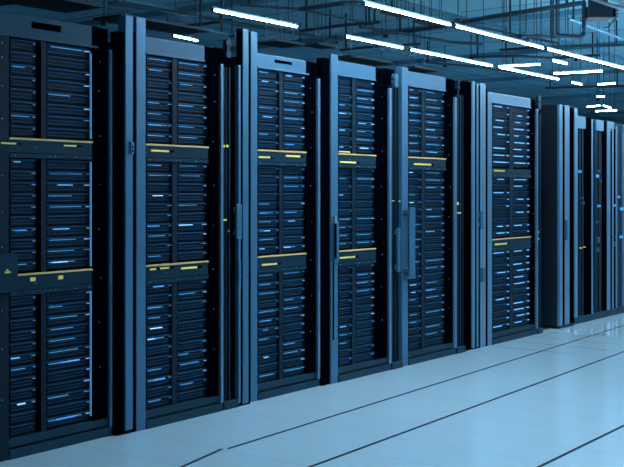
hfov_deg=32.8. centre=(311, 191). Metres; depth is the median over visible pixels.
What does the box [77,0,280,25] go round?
trim
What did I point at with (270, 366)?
server
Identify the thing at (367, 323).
server
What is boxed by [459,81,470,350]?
filler panel
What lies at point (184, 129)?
server
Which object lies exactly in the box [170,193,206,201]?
server
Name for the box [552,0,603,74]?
lamp
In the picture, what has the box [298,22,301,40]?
rod
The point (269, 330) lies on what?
server
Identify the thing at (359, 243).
server
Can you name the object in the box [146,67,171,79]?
server
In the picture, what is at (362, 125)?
server
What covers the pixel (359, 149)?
server
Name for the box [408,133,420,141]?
server
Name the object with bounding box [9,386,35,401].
server
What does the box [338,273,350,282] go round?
server
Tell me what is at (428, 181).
server
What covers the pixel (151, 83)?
server
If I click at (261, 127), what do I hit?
server
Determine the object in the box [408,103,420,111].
server
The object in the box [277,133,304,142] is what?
server
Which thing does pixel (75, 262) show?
server
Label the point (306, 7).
conduit pipe
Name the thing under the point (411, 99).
server
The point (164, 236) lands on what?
server
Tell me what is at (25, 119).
server
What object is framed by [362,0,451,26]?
lamp
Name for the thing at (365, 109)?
server
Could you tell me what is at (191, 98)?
server
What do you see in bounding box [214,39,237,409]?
channel
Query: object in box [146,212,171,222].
server
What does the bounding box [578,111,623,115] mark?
trim
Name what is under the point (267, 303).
server
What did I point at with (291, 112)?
server
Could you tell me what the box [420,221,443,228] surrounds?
server
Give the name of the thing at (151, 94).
server
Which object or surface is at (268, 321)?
server
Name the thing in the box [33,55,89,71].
server
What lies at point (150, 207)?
server
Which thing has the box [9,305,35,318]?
server
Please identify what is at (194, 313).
server
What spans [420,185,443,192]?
server
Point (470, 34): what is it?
rod
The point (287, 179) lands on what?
server
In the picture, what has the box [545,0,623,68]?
lamp
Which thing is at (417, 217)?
server
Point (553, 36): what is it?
rod
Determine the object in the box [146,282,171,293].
server
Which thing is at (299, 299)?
server
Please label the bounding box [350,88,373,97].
server
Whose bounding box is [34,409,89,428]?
server
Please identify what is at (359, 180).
server
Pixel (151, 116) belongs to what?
server
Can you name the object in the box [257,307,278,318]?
server
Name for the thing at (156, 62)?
server
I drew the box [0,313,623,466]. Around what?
floor
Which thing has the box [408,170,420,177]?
server
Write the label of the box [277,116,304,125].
server
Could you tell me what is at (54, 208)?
server
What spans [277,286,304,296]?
server
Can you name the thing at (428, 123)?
server
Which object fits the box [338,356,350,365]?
server
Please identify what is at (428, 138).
server
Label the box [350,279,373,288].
server
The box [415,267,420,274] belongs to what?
server
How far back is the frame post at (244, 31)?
6.56 m
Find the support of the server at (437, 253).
on the server at (439, 260)
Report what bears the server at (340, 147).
attached to the rack at (380, 161)
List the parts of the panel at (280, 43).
hanger rod, hanger rod, hanger rod, hanger rod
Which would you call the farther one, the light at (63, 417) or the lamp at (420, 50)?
the lamp at (420, 50)
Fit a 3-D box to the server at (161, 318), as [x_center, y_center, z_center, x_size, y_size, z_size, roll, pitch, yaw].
[-1.042,0.722,6.140,0.456,0.056,0.198,0,0,37]
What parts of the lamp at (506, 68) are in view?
hanger rod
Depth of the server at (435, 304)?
8.43 m
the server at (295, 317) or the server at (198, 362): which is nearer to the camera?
the server at (198, 362)
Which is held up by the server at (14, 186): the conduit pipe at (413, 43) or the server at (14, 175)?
the server at (14, 175)
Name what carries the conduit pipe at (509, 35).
hanging from the ceiling at (529, 88)
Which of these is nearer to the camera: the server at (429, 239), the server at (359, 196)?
the server at (359, 196)
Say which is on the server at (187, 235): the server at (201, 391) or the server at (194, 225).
the server at (194, 225)
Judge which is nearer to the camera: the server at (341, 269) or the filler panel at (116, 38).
the filler panel at (116, 38)
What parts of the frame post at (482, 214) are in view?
handle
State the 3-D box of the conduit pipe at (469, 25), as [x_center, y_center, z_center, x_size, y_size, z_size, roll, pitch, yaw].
[2.052,-2.002,12.626,0.127,0.156,3.491,0,0,45]
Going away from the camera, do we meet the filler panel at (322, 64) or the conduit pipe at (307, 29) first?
the filler panel at (322, 64)
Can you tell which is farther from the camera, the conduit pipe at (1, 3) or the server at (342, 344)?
the conduit pipe at (1, 3)
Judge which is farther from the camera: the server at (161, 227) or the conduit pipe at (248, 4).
the conduit pipe at (248, 4)
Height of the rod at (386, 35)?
0.476 m
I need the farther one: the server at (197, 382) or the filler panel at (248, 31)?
the filler panel at (248, 31)
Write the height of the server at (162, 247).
0.055 m
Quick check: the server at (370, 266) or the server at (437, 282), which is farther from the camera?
the server at (437, 282)
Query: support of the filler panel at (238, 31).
on the floor
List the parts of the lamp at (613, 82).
hanger rod, hanger rod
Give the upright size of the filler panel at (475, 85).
2.220 m
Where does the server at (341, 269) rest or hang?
on the server at (346, 277)
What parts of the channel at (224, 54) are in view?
panel, rail, rail, rail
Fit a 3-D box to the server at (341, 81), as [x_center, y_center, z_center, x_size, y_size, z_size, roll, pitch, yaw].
[0.055,-0.775,7.583,0.454,0.057,0.160,0,0,37]
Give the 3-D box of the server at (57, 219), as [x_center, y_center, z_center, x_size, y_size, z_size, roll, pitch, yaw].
[-1.450,0.146,5.680,0.454,0.055,0.290,0,0,37]
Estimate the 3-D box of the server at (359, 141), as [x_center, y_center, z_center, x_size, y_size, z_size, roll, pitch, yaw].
[0.205,-0.362,7.778,0.456,0.057,0.227,0,0,37]
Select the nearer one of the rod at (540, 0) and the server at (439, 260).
the server at (439, 260)
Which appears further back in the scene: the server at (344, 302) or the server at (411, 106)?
the server at (411, 106)
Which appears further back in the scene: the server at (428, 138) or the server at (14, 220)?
the server at (428, 138)
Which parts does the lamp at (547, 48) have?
hanger rod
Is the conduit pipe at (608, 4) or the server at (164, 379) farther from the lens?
the conduit pipe at (608, 4)
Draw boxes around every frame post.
[118,15,133,433]
[233,65,241,406]
[242,29,247,405]
[468,81,474,349]
[475,83,477,348]
[475,83,485,347]
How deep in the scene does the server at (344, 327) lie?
7.44 m
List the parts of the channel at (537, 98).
rail, rail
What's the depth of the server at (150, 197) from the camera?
6.00 m
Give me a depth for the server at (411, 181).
8.19 m
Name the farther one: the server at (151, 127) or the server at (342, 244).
the server at (342, 244)
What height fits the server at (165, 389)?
0.056 m
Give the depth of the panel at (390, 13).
9.73 m
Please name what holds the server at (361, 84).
on the server at (360, 92)
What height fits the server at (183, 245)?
0.055 m
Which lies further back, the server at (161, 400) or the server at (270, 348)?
the server at (270, 348)
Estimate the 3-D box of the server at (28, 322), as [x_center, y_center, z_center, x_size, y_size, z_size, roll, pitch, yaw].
[-1.626,0.663,5.448,0.456,0.056,0.156,0,0,37]
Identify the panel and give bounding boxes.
[0,0,102,12]
[93,0,209,34]
[110,31,123,435]
[132,32,135,431]
[236,28,241,405]
[248,31,249,403]
[257,0,304,47]
[305,0,336,48]
[316,58,329,385]
[338,0,392,65]
[380,0,411,17]
[405,0,439,72]
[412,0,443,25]
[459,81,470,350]
[474,85,475,348]
[478,86,479,347]
[486,89,486,345]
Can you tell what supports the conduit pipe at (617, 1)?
hanging from the ceiling at (529, 88)
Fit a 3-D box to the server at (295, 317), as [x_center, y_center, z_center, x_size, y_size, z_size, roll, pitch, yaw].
[-0.298,0.838,7.167,0.456,0.056,0.228,0,0,37]
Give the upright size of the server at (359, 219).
0.055 m
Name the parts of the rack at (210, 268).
header panel, rail, edge trim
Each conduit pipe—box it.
[0,2,14,5]
[109,0,335,42]
[167,12,230,26]
[199,0,226,34]
[240,0,372,25]
[299,0,368,10]
[299,0,380,31]
[339,7,419,50]
[359,6,482,44]
[391,0,560,44]
[394,0,582,34]
[419,41,520,73]
[470,32,598,58]
[500,20,623,50]
[505,0,551,38]
[545,68,623,88]
[555,0,585,38]
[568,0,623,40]
[592,0,623,10]
[610,0,623,4]
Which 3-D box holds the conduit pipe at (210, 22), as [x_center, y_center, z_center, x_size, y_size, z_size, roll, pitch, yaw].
[-1.337,-1.971,11.944,1.169,0.218,0.036,0,0,38]
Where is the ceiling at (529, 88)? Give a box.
[0,0,623,123]
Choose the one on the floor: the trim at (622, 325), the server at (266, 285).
the trim at (622, 325)
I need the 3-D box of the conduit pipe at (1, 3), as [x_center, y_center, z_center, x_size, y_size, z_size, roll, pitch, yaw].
[-2.480,-1.870,9.302,0.704,0.420,0.040,0,0,29]
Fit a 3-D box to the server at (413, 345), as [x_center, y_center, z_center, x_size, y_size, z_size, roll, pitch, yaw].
[0.617,1.189,8.321,0.454,0.056,0.188,0,0,37]
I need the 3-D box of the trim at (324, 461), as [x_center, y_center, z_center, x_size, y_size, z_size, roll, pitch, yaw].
[2.581,1.321,8.767,0.019,0.006,11.999,0,0,35]
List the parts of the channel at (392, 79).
panel, rail, rail, rail, handle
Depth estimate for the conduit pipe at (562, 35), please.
9.79 m
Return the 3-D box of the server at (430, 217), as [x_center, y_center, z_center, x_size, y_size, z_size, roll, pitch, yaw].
[0.796,0.207,8.554,0.456,0.056,0.292,0,0,37]
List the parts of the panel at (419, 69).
hanger rod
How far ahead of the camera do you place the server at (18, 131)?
5.32 m
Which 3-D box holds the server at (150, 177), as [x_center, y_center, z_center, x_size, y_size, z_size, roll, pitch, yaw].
[-1.042,-0.082,6.140,0.456,0.055,0.198,0,0,37]
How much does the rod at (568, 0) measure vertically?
0.476 m
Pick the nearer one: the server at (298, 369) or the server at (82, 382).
the server at (82, 382)
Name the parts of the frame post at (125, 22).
lock plate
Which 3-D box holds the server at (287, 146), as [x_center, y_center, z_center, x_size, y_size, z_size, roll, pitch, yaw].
[-0.298,-0.302,7.167,0.456,0.055,0.228,0,0,37]
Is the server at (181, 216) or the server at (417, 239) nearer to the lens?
the server at (181, 216)
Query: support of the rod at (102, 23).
hanging from the ceiling at (529, 88)
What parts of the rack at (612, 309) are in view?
rail, rail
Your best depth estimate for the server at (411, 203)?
8.19 m
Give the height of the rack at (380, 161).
2.270 m
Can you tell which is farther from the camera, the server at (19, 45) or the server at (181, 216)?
the server at (181, 216)
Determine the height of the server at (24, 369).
0.056 m
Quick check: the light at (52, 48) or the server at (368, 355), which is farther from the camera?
the server at (368, 355)
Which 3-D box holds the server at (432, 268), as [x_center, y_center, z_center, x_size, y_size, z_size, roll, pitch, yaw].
[0.796,0.612,8.554,0.456,0.056,0.292,0,0,37]
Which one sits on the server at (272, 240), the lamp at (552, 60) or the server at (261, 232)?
the server at (261, 232)
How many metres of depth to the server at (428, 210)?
8.42 m
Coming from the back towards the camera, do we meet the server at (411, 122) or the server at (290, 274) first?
the server at (411, 122)
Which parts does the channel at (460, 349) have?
panel, rail, rail, rail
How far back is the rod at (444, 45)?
15.00 m
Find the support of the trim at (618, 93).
attached to the ceiling at (529, 88)
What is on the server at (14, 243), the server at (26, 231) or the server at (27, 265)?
the server at (26, 231)
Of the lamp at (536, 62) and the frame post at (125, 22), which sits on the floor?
the frame post at (125, 22)
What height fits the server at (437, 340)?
0.056 m
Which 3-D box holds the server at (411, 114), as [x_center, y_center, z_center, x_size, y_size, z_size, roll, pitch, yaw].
[0.618,-0.597,8.320,0.456,0.057,0.188,0,0,37]
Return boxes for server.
[9,38,35,52]
[9,50,35,64]
[9,63,35,76]
[9,75,35,89]
[9,87,35,101]
[9,100,35,113]
[9,112,35,125]
[9,125,35,137]
[9,158,35,169]
[9,170,35,180]
[9,181,35,191]
[9,193,35,203]
[9,204,35,214]
[9,215,35,226]
[9,226,35,237]
[9,238,35,249]
[9,249,35,260]
[9,294,35,307]
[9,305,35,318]
[9,317,35,330]
[9,328,35,342]
[9,340,35,354]
[9,351,35,366]
[9,363,35,377]
[9,374,35,389]
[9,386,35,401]
[9,397,35,413]
[9,409,35,424]
[9,420,35,436]
[18,260,35,271]
[21,287,89,303]
[23,171,89,181]
[31,225,89,236]
[32,67,89,82]
[32,235,89,247]
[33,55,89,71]
[33,79,89,94]
[34,43,89,59]
[34,91,89,105]
[34,103,89,117]
[34,115,89,128]
[34,127,89,140]
[34,159,89,170]
[34,182,89,191]
[34,203,89,214]
[34,214,89,225]
[34,246,89,258]
[34,257,89,269]
[34,300,89,314]
[34,311,89,326]
[34,322,89,337]
[34,332,89,348]
[34,343,89,360]
[34,354,89,371]
[34,365,89,382]
[34,376,89,394]
[34,387,89,405]
[34,398,89,417]
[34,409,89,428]
[35,193,89,203]
[146,56,171,68]
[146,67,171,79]
[146,77,171,90]
[146,88,171,100]
[146,99,171,111]
[146,110,171,122]
[146,121,171,133]
[146,132,171,143]
[146,162,171,172]
[146,172,171,182]
[146,183,171,191]
[146,193,171,202]
[146,203,171,212]
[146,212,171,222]
[146,222,171,232]
[146,232,171,242]
[146,242,171,253]
[146,252,171,263]
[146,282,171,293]
[146,292,171,304]
[146,302,171,314]
[146,312,171,325]
[146,323,171,335]
[146,333,171,346]
[146,343,171,356]
[146,353,171,366]
[146,363,171,377]
[146,374,171,387]
[146,384,171,398]
[146,394,171,408]
[154,277,206,290]
[155,202,205,211]
[163,212,205,221]
[165,173,205,182]
[168,92,206,104]
[168,134,205,145]
[168,221,206,231]
[169,124,206,135]
[169,308,205,320]
[169,367,206,381]
[170,60,206,73]
[170,71,205,83]
[170,81,205,93]
[170,102,206,114]
[170,113,205,124]
[170,163,206,172]
[170,183,205,191]
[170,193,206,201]
[170,231,206,241]
[170,240,206,251]
[170,250,205,260]
[170,289,206,300]
[170,298,206,310]
[170,318,205,331]
[170,328,205,341]
[170,338,206,351]
[170,347,206,361]
[170,357,206,371]
[170,377,205,391]
[170,387,205,401]
[257,69,278,80]
[257,78,278,88]
[257,87,278,97]
[257,96,278,106]
[257,105,278,114]
[257,114,278,123]
[257,123,278,132]
[257,131,278,140]
[257,140,278,149]
[257,166,278,174]
[257,175,278,183]
[257,184,278,191]
[257,193,278,200]
[257,201,278,209]
[257,210,278,218]
[257,219,278,227]
[257,228,278,236]
[257,236,278,245]
[257,245,278,254]
[257,272,278,281]
[257,280,278,290]
[257,289,278,299]
[257,298,278,309]
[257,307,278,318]
[257,316,278,327]
[257,325,278,336]
[257,334,278,345]
[257,343,278,354]
[257,352,278,364]
[257,361,278,373]
[257,370,278,382]
[258,268,304,278]
[274,226,304,235]
[277,73,304,83]
[277,82,304,91]
[277,90,304,100]
[277,99,304,108]
[277,107,304,117]
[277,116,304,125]
[277,125,304,133]
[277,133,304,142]
[277,142,304,150]
[277,167,304,174]
[277,175,304,183]
[277,184,304,191]
[277,193,304,200]
[277,201,304,209]
[277,210,304,217]
[277,218,304,226]
[277,235,304,244]
[277,243,304,252]
[277,278,304,287]
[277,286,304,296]
[277,295,304,305]
[277,304,304,314]
[277,312,304,323]
[277,321,304,332]
[277,330,304,341]
[277,338,304,350]
[277,347,304,358]
[277,356,304,367]
[277,365,304,376]
[338,77,350,86]
[338,85,350,94]
[338,94,350,102]
[338,102,350,111]
[338,111,350,119]
[338,119,350,127]
[338,128,350,136]
[338,136,350,144]
[338,144,350,152]
[338,168,350,175]
[338,176,350,183]
[338,184,350,191]
[338,193,350,200]
[338,201,350,208]
[338,209,350,216]
[338,217,350,224]
[338,265,350,273]
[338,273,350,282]
[338,281,350,290]
[338,290,350,298]
[338,298,350,307]
[338,306,350,315]
[338,314,350,323]
[338,323,350,332]
[338,331,350,340]
[338,339,350,348]
[338,347,350,357]
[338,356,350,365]
[339,200,373,207]
[339,225,350,232]
[339,233,350,240]
[339,241,350,248]
[341,262,373,271]
[344,177,373,184]
[347,208,373,215]
[348,146,373,153]
[349,96,373,105]
[349,216,373,223]
[350,80,373,89]
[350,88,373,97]
[350,104,373,113]
[350,113,373,121]
[350,121,373,129]
[350,129,373,137]
[350,137,373,145]
[350,169,373,176]
[350,185,373,191]
[350,224,373,231]
[350,232,373,239]
[350,239,373,247]
[350,271,373,279]
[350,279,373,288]
[350,287,373,296]
[350,295,373,304]
[350,303,373,312]
[350,311,373,320]
[350,319,373,329]
[350,327,373,337]
[350,335,373,345]
[350,343,373,353]
[350,351,373,361]
[356,193,373,199]
[408,87,420,96]
[408,95,420,103]
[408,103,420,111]
[408,110,420,118]
[408,118,420,126]
[408,126,420,133]
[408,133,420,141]
[408,141,420,148]
[408,149,420,156]
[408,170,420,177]
[408,178,420,184]
[408,185,420,192]
[408,193,420,199]
[408,200,420,207]
[408,274,420,282]
[408,282,420,289]
[408,289,420,297]
[408,296,420,304]
[408,304,420,312]
[408,311,420,319]
[408,319,420,327]
[408,326,420,335]
[408,333,420,342]
[408,341,420,350]
[415,207,443,214]
[415,208,420,214]
[415,215,420,221]
[415,222,420,229]
[415,230,420,236]
[415,237,420,244]
[415,245,420,251]
[415,252,420,259]
[415,259,420,266]
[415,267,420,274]
[418,243,443,250]
[419,90,443,99]
[419,279,443,287]
[419,315,443,324]
[420,97,443,106]
[420,105,443,113]
[420,112,443,120]
[420,120,443,128]
[420,127,443,135]
[420,135,443,142]
[420,142,443,150]
[420,150,443,157]
[420,171,443,177]
[420,178,443,184]
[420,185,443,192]
[420,193,443,199]
[420,200,443,206]
[420,214,443,221]
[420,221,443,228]
[420,229,443,236]
[420,236,443,243]
[420,250,443,258]
[420,257,443,265]
[420,264,443,272]
[420,272,443,280]
[420,286,443,294]
[420,293,443,302]
[420,300,443,309]
[420,307,443,316]
[420,322,443,331]
[420,329,443,338]
[420,336,443,346]
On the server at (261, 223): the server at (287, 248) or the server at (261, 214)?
the server at (261, 214)
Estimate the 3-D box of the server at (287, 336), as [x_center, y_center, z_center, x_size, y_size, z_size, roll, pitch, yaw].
[-0.298,0.955,7.167,0.456,0.056,0.228,0,0,37]
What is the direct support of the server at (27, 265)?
attached to the rack at (97, 277)
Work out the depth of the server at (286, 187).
7.03 m
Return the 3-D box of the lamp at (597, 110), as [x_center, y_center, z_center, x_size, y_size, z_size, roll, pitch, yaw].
[4.640,-1.672,16.720,0.356,0.816,0.013,0,0,31]
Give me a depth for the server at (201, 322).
6.21 m
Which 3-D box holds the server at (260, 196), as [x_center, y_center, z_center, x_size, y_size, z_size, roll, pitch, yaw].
[-0.458,0.032,6.958,0.454,0.055,0.210,0,0,37]
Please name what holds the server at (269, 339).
on the server at (270, 348)
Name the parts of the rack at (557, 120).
rail, handle, rail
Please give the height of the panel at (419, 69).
0.960 m
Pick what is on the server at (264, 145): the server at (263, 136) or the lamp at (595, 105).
the server at (263, 136)
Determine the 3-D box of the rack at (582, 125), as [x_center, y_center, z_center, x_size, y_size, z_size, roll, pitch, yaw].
[2.386,0.240,10.973,0.912,2.160,0.427,0,0,37]
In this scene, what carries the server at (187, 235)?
on the server at (183, 245)
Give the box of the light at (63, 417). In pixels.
[48,414,80,421]
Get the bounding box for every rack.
[0,11,111,461]
[108,17,222,431]
[229,31,319,401]
[325,54,391,383]
[394,67,456,365]
[487,92,537,345]
[538,104,573,328]
[574,108,591,324]
[591,119,606,320]
[607,121,617,316]
[615,124,623,313]
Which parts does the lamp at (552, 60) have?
hanger rod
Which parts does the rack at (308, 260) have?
header panel, rail, edge trim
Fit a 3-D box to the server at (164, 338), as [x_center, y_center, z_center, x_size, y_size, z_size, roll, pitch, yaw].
[-1.042,0.838,6.140,0.456,0.056,0.198,0,0,37]
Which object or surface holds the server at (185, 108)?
on the server at (192, 119)
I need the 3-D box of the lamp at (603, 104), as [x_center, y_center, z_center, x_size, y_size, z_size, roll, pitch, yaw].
[4.425,-1.672,15.910,0.013,0.816,0.551,0,0,28]
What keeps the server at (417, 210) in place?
on the server at (417, 217)
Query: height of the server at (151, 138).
0.060 m
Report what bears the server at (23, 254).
on the server at (27, 265)
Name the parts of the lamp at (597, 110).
hanger rod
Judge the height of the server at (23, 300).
0.056 m
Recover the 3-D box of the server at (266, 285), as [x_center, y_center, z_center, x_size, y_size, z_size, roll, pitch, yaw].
[-0.457,0.605,6.958,0.456,0.056,0.210,0,0,37]
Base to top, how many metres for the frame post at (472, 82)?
2.250 m
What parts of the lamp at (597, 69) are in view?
hanger rod, hanger rod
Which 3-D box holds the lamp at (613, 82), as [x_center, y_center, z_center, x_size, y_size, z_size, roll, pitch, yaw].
[3.492,-1.672,12.552,0.251,0.816,0.013,0,0,40]
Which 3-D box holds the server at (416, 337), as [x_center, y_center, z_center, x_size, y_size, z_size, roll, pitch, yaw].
[0.618,1.131,8.320,0.456,0.056,0.188,0,0,37]
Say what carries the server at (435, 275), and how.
on the server at (437, 282)
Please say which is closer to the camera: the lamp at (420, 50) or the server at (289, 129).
the server at (289, 129)
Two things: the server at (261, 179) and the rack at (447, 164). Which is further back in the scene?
the rack at (447, 164)
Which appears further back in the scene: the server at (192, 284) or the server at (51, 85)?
the server at (192, 284)
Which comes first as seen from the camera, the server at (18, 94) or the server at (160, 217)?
the server at (18, 94)
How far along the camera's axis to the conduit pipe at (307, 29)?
11.13 m
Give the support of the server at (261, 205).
on the server at (261, 214)
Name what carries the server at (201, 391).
attached to the rack at (210, 268)
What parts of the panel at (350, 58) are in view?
hanger rod, hanger rod, hanger rod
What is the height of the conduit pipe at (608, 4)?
0.418 m
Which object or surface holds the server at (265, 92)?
on the server at (266, 101)
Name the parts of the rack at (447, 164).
hinge arm, handle, header panel, rail, edge trim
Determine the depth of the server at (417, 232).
8.22 m
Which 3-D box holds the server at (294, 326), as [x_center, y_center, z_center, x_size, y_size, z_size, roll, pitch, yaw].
[-0.298,0.897,7.167,0.456,0.056,0.228,0,0,37]
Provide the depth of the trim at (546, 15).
13.02 m
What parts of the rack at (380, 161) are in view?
latch rod, lock handle, header panel, rail, edge trim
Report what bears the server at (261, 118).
on the server at (261, 127)
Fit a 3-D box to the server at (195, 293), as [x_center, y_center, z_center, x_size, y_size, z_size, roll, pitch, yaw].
[-0.881,0.605,6.352,0.456,0.056,0.242,0,0,37]
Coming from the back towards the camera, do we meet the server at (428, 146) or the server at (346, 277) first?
the server at (428, 146)
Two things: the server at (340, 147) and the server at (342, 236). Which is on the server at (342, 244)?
the server at (342, 236)
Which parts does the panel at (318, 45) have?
hanger rod, hanger rod, hanger rod, hanger rod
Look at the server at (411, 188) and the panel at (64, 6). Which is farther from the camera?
the server at (411, 188)
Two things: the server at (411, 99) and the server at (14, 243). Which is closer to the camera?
the server at (14, 243)
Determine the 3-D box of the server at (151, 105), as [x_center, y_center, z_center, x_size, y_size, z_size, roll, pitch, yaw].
[-1.042,-0.489,6.140,0.456,0.060,0.198,0,0,37]
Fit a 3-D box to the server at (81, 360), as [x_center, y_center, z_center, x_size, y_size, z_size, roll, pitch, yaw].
[-1.449,0.897,5.679,0.456,0.056,0.290,0,0,37]
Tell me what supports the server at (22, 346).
on the server at (27, 357)
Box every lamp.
[172,0,198,41]
[211,0,298,28]
[344,0,403,49]
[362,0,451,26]
[409,0,492,67]
[454,0,543,49]
[497,0,541,67]
[498,0,559,80]
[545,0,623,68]
[551,0,567,65]
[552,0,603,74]
[570,17,582,85]
[586,104,600,107]
[595,72,617,111]
[597,20,616,85]
[602,54,610,108]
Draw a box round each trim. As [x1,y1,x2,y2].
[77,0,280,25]
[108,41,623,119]
[117,0,623,96]
[180,449,222,466]
[222,4,623,51]
[227,325,623,448]
[308,351,623,466]
[360,41,623,66]
[399,0,623,59]
[460,69,623,82]
[530,92,623,99]
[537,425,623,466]
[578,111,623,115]
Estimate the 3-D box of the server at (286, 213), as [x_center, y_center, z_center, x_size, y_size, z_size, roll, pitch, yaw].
[-0.298,0.146,7.167,0.456,0.055,0.228,0,0,37]
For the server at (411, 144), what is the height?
0.057 m
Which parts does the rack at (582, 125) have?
rail, rail, header panel, rail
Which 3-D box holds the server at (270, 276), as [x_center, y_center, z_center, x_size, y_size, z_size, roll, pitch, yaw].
[-0.457,0.546,6.958,0.456,0.056,0.210,0,0,37]
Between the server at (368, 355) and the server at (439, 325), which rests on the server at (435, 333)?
the server at (439, 325)
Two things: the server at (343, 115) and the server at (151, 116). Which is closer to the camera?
the server at (151, 116)
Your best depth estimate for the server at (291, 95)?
7.03 m
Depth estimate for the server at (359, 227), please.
7.65 m
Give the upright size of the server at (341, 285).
0.056 m
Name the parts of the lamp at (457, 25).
hanger rod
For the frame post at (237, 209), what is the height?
2.100 m
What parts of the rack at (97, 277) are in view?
header panel, rail, edge trim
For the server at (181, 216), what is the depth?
6.21 m
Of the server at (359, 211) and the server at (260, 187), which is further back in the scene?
the server at (359, 211)
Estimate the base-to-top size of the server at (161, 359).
0.056 m
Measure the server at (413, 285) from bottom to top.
0.056 m
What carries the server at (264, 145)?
attached to the rack at (308, 260)
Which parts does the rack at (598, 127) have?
rail, rail, rail, header panel, rail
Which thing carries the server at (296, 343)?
on the server at (295, 352)
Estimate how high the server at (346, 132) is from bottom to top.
0.057 m
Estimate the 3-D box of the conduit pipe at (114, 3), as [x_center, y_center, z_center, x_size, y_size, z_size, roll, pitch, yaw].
[-0.754,-1.895,10.890,0.142,0.370,3.235,0,0,41]
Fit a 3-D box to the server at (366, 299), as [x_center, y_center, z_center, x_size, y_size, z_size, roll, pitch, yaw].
[0.205,0.780,7.778,0.456,0.056,0.227,0,0,37]
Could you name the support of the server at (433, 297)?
on the server at (435, 304)
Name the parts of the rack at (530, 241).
header panel, rail, edge trim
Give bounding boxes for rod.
[101,0,106,25]
[229,0,234,37]
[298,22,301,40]
[383,0,388,37]
[443,45,446,66]
[454,0,461,21]
[469,34,472,58]
[501,0,506,41]
[517,0,522,38]
[522,0,529,41]
[540,0,544,46]
[550,0,555,38]
[567,0,568,33]
[606,22,611,66]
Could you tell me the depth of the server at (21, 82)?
5.32 m
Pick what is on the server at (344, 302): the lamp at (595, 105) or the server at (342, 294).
the server at (342, 294)
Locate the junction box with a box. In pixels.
[0,253,17,292]
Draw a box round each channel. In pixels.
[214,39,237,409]
[382,68,402,369]
[453,80,465,353]
[535,95,542,333]
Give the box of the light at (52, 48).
[50,46,81,50]
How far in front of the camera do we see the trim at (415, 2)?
12.99 m
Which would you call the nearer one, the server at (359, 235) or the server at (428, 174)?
the server at (359, 235)
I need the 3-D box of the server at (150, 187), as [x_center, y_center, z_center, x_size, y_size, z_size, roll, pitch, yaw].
[-1.043,-0.025,6.140,0.454,0.055,0.198,0,0,37]
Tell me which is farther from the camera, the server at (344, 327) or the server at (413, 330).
the server at (413, 330)
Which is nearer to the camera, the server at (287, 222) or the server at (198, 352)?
the server at (198, 352)
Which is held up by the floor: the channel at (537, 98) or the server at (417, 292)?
the channel at (537, 98)
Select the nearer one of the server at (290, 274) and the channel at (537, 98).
the server at (290, 274)
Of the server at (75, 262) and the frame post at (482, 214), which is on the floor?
the frame post at (482, 214)
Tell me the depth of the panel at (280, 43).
8.09 m
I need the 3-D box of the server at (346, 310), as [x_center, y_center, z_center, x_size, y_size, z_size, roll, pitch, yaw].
[0.055,0.838,7.583,0.454,0.056,0.160,0,0,37]
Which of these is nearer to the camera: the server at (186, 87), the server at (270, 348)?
the server at (186, 87)
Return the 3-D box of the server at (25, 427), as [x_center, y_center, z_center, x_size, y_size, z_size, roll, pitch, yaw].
[-1.627,1.189,5.448,0.454,0.056,0.156,0,0,37]
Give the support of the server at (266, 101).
on the server at (261, 109)
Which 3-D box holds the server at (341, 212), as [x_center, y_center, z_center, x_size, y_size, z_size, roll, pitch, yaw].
[0.056,0.146,7.583,0.456,0.055,0.160,0,0,37]
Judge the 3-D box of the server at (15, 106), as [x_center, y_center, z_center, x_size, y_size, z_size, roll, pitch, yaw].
[-1.626,-0.428,5.448,0.456,0.060,0.156,0,0,37]
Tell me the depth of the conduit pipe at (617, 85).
17.94 m
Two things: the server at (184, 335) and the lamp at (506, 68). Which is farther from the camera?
the lamp at (506, 68)
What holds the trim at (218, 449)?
on the floor
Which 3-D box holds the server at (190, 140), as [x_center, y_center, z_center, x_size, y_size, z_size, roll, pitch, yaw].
[-0.881,-0.305,6.352,0.456,0.060,0.242,0,0,37]
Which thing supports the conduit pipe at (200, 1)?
hanging from the ceiling at (529, 88)
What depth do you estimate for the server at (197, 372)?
6.22 m
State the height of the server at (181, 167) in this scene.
0.055 m
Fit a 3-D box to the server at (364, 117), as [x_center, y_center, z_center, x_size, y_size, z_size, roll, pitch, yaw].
[0.205,-0.539,7.778,0.456,0.057,0.227,0,0,37]
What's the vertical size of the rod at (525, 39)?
0.733 m
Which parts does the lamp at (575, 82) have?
hanger rod, hanger rod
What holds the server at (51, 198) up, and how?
on the server at (54, 208)
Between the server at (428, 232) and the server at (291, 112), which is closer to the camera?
the server at (291, 112)
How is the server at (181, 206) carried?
on the server at (181, 216)
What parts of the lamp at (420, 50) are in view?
hanger rod, hanger rod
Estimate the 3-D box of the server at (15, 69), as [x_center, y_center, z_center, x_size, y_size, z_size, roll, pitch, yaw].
[-1.626,-0.612,5.448,0.456,0.060,0.156,0,0,37]
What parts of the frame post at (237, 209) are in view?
handle, handle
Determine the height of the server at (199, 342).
0.056 m
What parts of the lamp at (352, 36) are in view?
hanger rod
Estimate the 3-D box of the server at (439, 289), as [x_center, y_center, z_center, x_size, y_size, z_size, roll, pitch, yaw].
[0.796,0.785,8.554,0.456,0.056,0.292,0,0,37]
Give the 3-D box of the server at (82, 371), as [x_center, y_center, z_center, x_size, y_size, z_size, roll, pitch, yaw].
[-1.449,0.955,5.679,0.456,0.056,0.290,0,0,37]
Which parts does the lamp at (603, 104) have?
hanger rod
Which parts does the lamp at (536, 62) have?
hanger rod, hanger rod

